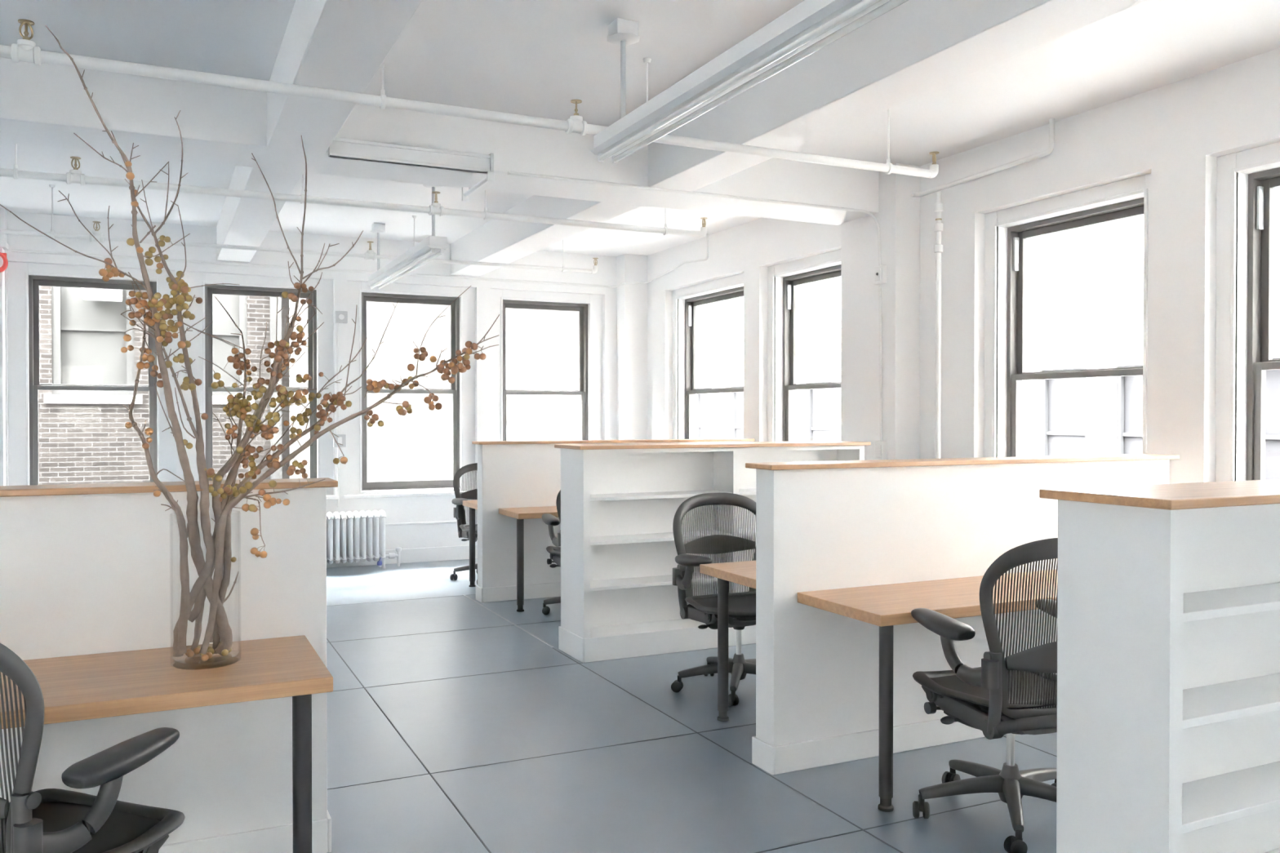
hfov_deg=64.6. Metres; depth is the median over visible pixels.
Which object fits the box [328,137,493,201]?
fluorescent light
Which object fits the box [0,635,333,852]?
office desk
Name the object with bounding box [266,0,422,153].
beam
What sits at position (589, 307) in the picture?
window
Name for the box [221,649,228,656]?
berry
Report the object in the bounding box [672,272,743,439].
window
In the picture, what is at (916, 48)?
ceiling beam
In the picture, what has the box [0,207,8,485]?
trim
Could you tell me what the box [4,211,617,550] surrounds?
wall
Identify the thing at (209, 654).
berry
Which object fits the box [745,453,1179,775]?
divider
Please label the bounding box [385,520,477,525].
trim
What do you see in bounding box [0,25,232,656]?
branch
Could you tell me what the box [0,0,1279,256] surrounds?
ceiling
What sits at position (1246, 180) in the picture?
window
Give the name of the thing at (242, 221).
beam
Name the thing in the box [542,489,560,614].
chair
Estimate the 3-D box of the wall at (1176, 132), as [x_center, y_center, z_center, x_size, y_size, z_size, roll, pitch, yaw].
[3.769,-0.196,4.409,0.400,3.400,16.720,0,1,-25]
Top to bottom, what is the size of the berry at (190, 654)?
0.021 m
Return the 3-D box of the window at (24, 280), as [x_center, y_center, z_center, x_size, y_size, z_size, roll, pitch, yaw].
[-5.136,-0.374,9.538,1.452,2.255,0.275,0,1,-25]
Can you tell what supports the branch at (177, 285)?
in the glass vase
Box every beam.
[0,57,879,225]
[216,165,303,262]
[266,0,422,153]
[450,195,640,276]
[647,0,1146,191]
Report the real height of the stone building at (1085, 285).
21.000 m
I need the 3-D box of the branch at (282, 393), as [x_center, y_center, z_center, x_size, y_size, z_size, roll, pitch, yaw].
[-1.270,0.177,3.302,0.363,1.091,0.242,0,1,-25]
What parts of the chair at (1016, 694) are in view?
tension knob, armrest, seat frame, seat, frame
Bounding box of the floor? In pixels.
[326,558,1057,852]
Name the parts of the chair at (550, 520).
tension knob, seat frame, armrest, frame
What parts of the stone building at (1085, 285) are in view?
meeting rail, pane, meeting rail, pane, meeting rail, pane, meeting rail, pane, meeting rail, pane, pane, meeting rail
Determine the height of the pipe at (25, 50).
0.436 m
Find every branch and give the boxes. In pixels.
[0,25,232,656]
[111,110,239,657]
[122,271,190,653]
[184,296,256,642]
[188,134,363,622]
[190,315,317,654]
[199,285,499,653]
[212,306,375,653]
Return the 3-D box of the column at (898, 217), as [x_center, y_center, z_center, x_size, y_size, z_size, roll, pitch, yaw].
[1.837,-0.229,7.759,0.245,3.400,0.660,0,1,-25]
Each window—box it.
[7,262,175,485]
[186,271,338,499]
[343,280,475,498]
[490,288,602,440]
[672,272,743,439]
[767,248,840,441]
[984,173,1151,457]
[1215,142,1279,481]
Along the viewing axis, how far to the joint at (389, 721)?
4.62 m
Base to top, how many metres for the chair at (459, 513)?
1.091 m
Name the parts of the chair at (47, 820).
frame, armrest, seat, seat frame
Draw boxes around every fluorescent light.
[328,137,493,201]
[366,184,448,289]
[590,0,908,163]
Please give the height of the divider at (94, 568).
1.321 m
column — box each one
[616,253,647,439]
[840,163,919,460]
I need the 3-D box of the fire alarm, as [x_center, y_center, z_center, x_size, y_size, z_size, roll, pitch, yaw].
[-5.697,-1.456,8.951,0.190,0.190,0.062,0,1,-25]
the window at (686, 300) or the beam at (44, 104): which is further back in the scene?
the window at (686, 300)
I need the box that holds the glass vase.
[169,609,239,670]
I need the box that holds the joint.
[462,594,553,647]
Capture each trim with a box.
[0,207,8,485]
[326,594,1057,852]
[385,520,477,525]
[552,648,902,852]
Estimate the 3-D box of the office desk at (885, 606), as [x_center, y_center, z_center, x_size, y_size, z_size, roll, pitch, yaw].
[1.873,1.112,4.681,2.360,0.780,0.568,0,1,-25]
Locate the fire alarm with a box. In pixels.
[0,252,8,272]
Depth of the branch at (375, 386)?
3.20 m
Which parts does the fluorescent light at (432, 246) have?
hanging rod, hanging rod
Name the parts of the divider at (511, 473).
baseboard, cap rail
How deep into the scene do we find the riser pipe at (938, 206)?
7.13 m
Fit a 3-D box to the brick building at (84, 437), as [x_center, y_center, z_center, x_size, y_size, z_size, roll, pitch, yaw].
[-10.639,-0.690,13.949,11.000,12.200,0.850,0,1,-25]
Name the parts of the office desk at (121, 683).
leg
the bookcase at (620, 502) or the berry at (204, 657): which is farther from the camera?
the bookcase at (620, 502)
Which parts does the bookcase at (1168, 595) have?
shelf, shelf, shelf, shelf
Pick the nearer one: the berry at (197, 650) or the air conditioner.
the berry at (197, 650)
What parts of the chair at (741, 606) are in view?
armrest, height lever, frame, seat frame, seat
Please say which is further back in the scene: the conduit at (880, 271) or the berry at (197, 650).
the conduit at (880, 271)
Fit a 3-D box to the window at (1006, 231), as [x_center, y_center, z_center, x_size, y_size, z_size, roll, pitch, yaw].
[2.730,-0.343,6.441,0.345,2.255,1.435,0,1,-25]
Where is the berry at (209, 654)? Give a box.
[205,652,212,658]
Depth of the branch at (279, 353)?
3.34 m
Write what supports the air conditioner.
attached to the brick building at (84, 437)
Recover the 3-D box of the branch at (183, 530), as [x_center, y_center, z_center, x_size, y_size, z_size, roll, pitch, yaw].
[-1.443,0.112,3.056,0.207,1.154,0.154,-1,1,-44]
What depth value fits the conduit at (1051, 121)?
6.66 m
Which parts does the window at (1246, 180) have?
frame, sash, sash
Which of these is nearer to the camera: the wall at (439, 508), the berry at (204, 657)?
the berry at (204, 657)
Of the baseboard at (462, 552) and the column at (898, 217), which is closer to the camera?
the column at (898, 217)
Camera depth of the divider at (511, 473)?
8.55 m
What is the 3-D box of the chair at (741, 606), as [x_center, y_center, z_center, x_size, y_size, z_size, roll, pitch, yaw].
[0.543,0.943,5.761,0.767,1.096,0.702,0,1,-23]
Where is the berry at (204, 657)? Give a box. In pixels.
[200,654,208,661]
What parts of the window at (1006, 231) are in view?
sash, sash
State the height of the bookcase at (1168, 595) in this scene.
1.358 m
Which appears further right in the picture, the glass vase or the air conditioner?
the glass vase
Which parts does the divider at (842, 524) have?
baseboard, cap rail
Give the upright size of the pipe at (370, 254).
0.436 m
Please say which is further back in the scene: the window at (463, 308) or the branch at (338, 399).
the window at (463, 308)
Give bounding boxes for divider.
[0,477,337,852]
[471,438,755,603]
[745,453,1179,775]
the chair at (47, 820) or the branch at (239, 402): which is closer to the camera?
the chair at (47, 820)
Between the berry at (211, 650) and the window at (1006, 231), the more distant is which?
the window at (1006, 231)
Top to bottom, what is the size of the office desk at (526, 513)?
0.780 m
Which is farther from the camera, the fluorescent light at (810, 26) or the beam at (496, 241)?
the beam at (496, 241)
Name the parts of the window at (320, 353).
sash, sash, frame, sill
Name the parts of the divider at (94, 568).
cap rail, baseboard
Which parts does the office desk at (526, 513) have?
leg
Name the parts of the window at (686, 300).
sash, sash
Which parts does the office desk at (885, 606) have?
leg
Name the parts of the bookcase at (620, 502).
shelf, shelf, shelf, shelf, shelf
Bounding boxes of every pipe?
[0,18,939,177]
[0,143,707,237]
[0,184,598,273]
[933,191,942,458]
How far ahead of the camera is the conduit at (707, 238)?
10.33 m
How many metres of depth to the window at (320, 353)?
10.17 m
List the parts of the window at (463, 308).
sill, sash, sash, frame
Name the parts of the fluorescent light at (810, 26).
hanging rod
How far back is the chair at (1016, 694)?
3.64 m
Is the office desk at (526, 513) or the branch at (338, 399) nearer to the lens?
the branch at (338, 399)
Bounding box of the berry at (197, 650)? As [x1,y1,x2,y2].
[193,647,199,654]
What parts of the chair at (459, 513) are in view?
armrest, frame, seat frame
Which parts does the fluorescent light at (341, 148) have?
plate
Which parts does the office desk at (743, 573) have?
leg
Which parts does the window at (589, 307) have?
sash, sash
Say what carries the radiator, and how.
on the floor
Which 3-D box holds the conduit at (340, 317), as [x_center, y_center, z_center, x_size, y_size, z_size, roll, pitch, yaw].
[-3.067,-0.177,10.373,0.140,2.005,0.068,0,1,-25]
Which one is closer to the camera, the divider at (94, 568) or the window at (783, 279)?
the divider at (94, 568)
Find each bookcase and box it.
[554,440,871,662]
[1039,479,1279,852]
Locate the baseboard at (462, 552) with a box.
[326,544,477,568]
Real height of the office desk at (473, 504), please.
0.780 m
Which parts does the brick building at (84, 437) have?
stone sill, pane, meeting rail, pane, meeting rail, stone sill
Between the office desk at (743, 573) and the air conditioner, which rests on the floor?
the office desk at (743, 573)
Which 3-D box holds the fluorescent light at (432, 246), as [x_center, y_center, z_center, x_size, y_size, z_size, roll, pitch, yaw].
[-2.057,-1.633,8.786,0.170,0.612,2.460,0,1,-25]
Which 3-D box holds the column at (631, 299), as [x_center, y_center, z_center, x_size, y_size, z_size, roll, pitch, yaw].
[-0.087,-0.268,11.721,0.310,3.400,0.240,0,1,-25]
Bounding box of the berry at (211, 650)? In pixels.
[207,648,214,654]
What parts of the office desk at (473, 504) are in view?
leg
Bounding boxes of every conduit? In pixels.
[11,233,708,287]
[333,311,347,506]
[507,171,886,460]
[911,118,1054,196]
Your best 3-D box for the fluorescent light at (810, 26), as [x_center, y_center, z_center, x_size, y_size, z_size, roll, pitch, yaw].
[0.368,-1.584,3.838,0.170,0.612,2.480,0,1,-25]
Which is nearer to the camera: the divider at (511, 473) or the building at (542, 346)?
the divider at (511, 473)
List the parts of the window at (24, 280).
sash, sash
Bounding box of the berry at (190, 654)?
[186,650,194,657]
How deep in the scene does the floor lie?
4.58 m
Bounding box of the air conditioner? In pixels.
[80,288,122,302]
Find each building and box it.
[38,285,288,484]
[288,297,581,481]
[697,186,1279,479]
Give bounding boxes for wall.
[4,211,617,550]
[647,48,1279,484]
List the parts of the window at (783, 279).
sash, sash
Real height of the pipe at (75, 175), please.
0.436 m
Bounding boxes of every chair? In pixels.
[0,643,185,852]
[449,462,477,584]
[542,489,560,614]
[671,493,755,706]
[911,537,1057,852]
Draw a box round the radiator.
[326,510,401,568]
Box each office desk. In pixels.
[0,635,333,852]
[462,500,477,586]
[498,506,558,612]
[699,560,755,721]
[797,568,1057,812]
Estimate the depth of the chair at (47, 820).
2.43 m

